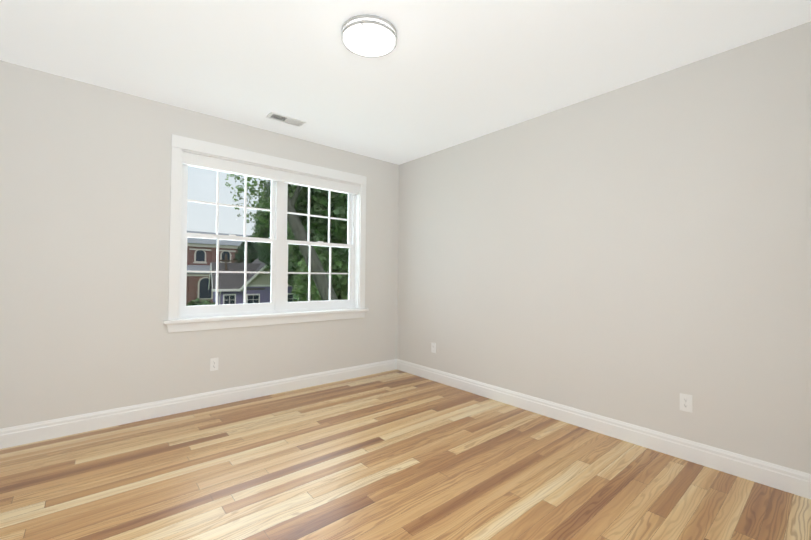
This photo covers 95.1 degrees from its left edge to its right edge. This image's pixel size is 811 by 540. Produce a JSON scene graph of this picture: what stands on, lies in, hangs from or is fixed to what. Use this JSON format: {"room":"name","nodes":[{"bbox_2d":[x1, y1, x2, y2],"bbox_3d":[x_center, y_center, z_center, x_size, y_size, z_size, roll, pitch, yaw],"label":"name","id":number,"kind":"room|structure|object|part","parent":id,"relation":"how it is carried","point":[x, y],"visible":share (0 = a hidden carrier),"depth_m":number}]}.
{"room":"empty bedroom","nodes":[
{"label":"empty bedroom","id":0,"kind":"room"},
{"bbox_2d":[0,60,398,428],"bbox_3d":[-1.668,-0.083,3.692,3.956,2.700,0.200,1,-1,-40],"label":"wall","id":1,"kind":"structure","parent":0,"point":[85,179],"depth_m":2.98},
{"bbox_2d":[0,359,396,448],"bbox_3d":[-1.611,1.199,3.590,3.956,0.135,0.016,1,-1,-40],"label":"baseboard","id":2,"kind":"structure","parent":1,"relation":"attached to","point":[38,431],"depth_m":3.21},
{"bbox_2d":[210,358,218,370],"bbox_3d":[-1.780,0.878,3.453,0.070,0.114,0.008,1,-1,-40],"label":"outlet","id":3,"kind":"object","parent":1,"relation":"attached to","point":[213,364],"visible":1,"depth_m":3.45},
{"bbox_2d":[163,308,368,324],"bbox_3d":[-1.295,0.468,3.895,2.115,0.032,0.140,1,-1,-40],"label":"window sill","id":4,"kind":"structure","parent":1,"relation":"attached to","point":[231,317],"depth_m":3.69},
{"bbox_2d":[166,311,365,332],"bbox_3d":[-1.280,0.523,3.876,2.068,0.078,0.018,1,-1,-40],"label":"apron","id":5,"kind":"object","parent":1,"relation":"attached to","point":[183,327],"visible":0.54,"depth_m":3.70},
{"bbox_2d":[168,134,366,319],"bbox_3d":[-1.327,-0.356,3.955,2.045,1.618,0.197,1,-1,-40],"label":"window","id":6,"kind":"structure","parent":1,"relation":"in","point":[179,144],"depth_m":3.86},
{"bbox_3d":[-1.362,-0.295,3.994,1.871,1.496,0.090,1,-1,-40],"label":"vinyl window frame and sashes","id":7,"kind":"part","parent":6,"relation":"part of"},
{"bbox_2d":[179,149,359,317],"bbox_3d":[-1.305,-0.302,3.927,1.895,1.508,0.087,1,-1,-40],"label":"liner","id":8,"kind":"object","parent":6,"relation":"attached to","point":[357,247],"visible":0.57,"depth_m":4.50},
{"bbox_2d":[183,152,358,194],"bbox_3d":[-1.304,-0.990,3.945,1.869,0.106,0.066,1,-1,-40],"label":"window shade","id":9,"kind":"object","parent":6,"relation":"attached to","point":[212,163],"visible":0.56,"depth_m":3.79},
{"bbox_2d":[0,369,810,539],"bbox_3d":[-0.216,1.354,1.951,4.356,0.200,4.718,1,-1,-40],"label":"floor","id":10,"kind":"structure","parent":0,"point":[396,454],"depth_m":2.22},
{"bbox_2d":[0,0,810,164],"bbox_3d":[-0.187,-1.545,1.997,4.356,0.200,4.718,1,-1,-40],"label":"ceiling","id":11,"kind":"structure","parent":0,"point":[443,74],"depth_m":2.47},
{"bbox_2d":[266,112,305,126],"bbox_3d":[-1.131,-1.423,3.519,0.335,0.015,0.150,1,-1,-40],"label":"ceiling vent","id":12,"kind":"object","parent":11,"relation":"in","point":[285,119],"visible":1,"depth_m":3.51},
{"bbox_2d":[341,14,396,57],"bbox_3d":[-0.219,-1.408,2.258,0.337,0.067,0.337,1,-1,-40],"label":"flush-mount ceiling light","id":13,"kind":"object","parent":11,"relation":"attached to","point":[370,36],"visible":1,"depth_m":2.20},
{"bbox_2d":[397,21,810,473],"bbox_3d":[1.379,-0.058,3.323,0.200,2.700,4.718,1,-1,-40],"label":"wall","id":14,"kind":"structure","parent":0,"point":[638,253],"depth_m":2.73},
{"bbox_2d":[431,343,435,352],"bbox_3d":[0.329,0.916,4.366,0.008,0.114,0.070,1,-1,-40],"label":"outlet","id":15,"kind":"object","parent":14,"relation":"attached to","point":[433,347],"visible":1,"depth_m":4.36},
{"bbox_2d":[397,359,810,498],"bbox_3d":[1.284,1.222,3.232,0.016,0.135,4.318,1,-1,-40],"label":"baseboard","id":16,"kind":"structure","parent":14,"relation":"attached to","point":[790,480],"depth_m":2.70},
{"bbox_2d":[680,393,691,412],"bbox_3d":[1.905,0.903,2.519,0.008,0.114,0.070,1,-1,-40],"label":"outlet","id":17,"kind":"object","parent":14,"relation":"attached to","point":[686,402],"visible":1,"depth_m":2.52},
{"label":"outside","id":18,"kind":"structure","parent":0,"visible":0},
{"bbox_3d":[-58.502,4.875,68.323,300.000,0.300,300.000,1,-1,-40],"label":"lawn","id":19,"kind":"structure","parent":18,"visible":0},
{"bbox_2d":[186,231,249,304],"bbox_3d":[-48.466,-0.765,50.110,60.575,10.600,25.800,1,-1,-40],"label":"building","id":20,"kind":"structure","parent":19,"relation":"on","point":[200,280],"depth_m":53.53},
{"bbox_2d":[208,256,304,314],"bbox_3d":[-13.648,1.398,35.140,8.880,6.500,9.180,1,-1,-31],"label":"house","id":21,"kind":"structure","parent":19,"relation":"on","point":[232,291],"depth_m":30.87},
{"bbox_2d":[270,180,337,309],"bbox_3d":[-11.812,-1.539,30.421,17.593,12.752,43.509,1,-1,-40],"label":"trunks","id":22,"kind":"object","parent":19,"relation":"on","point":[292,219],"depth_m":11.91},
{"bbox_2d":[186,174,349,313],"bbox_3d":[-8.936,-2.900,34.475,24.320,17.214,44.942,1,-1,-40],"label":"foliage","id":23,"kind":"object","parent":22,"relation":"attached to","point":[340,208],"depth_m":18.26}
]}

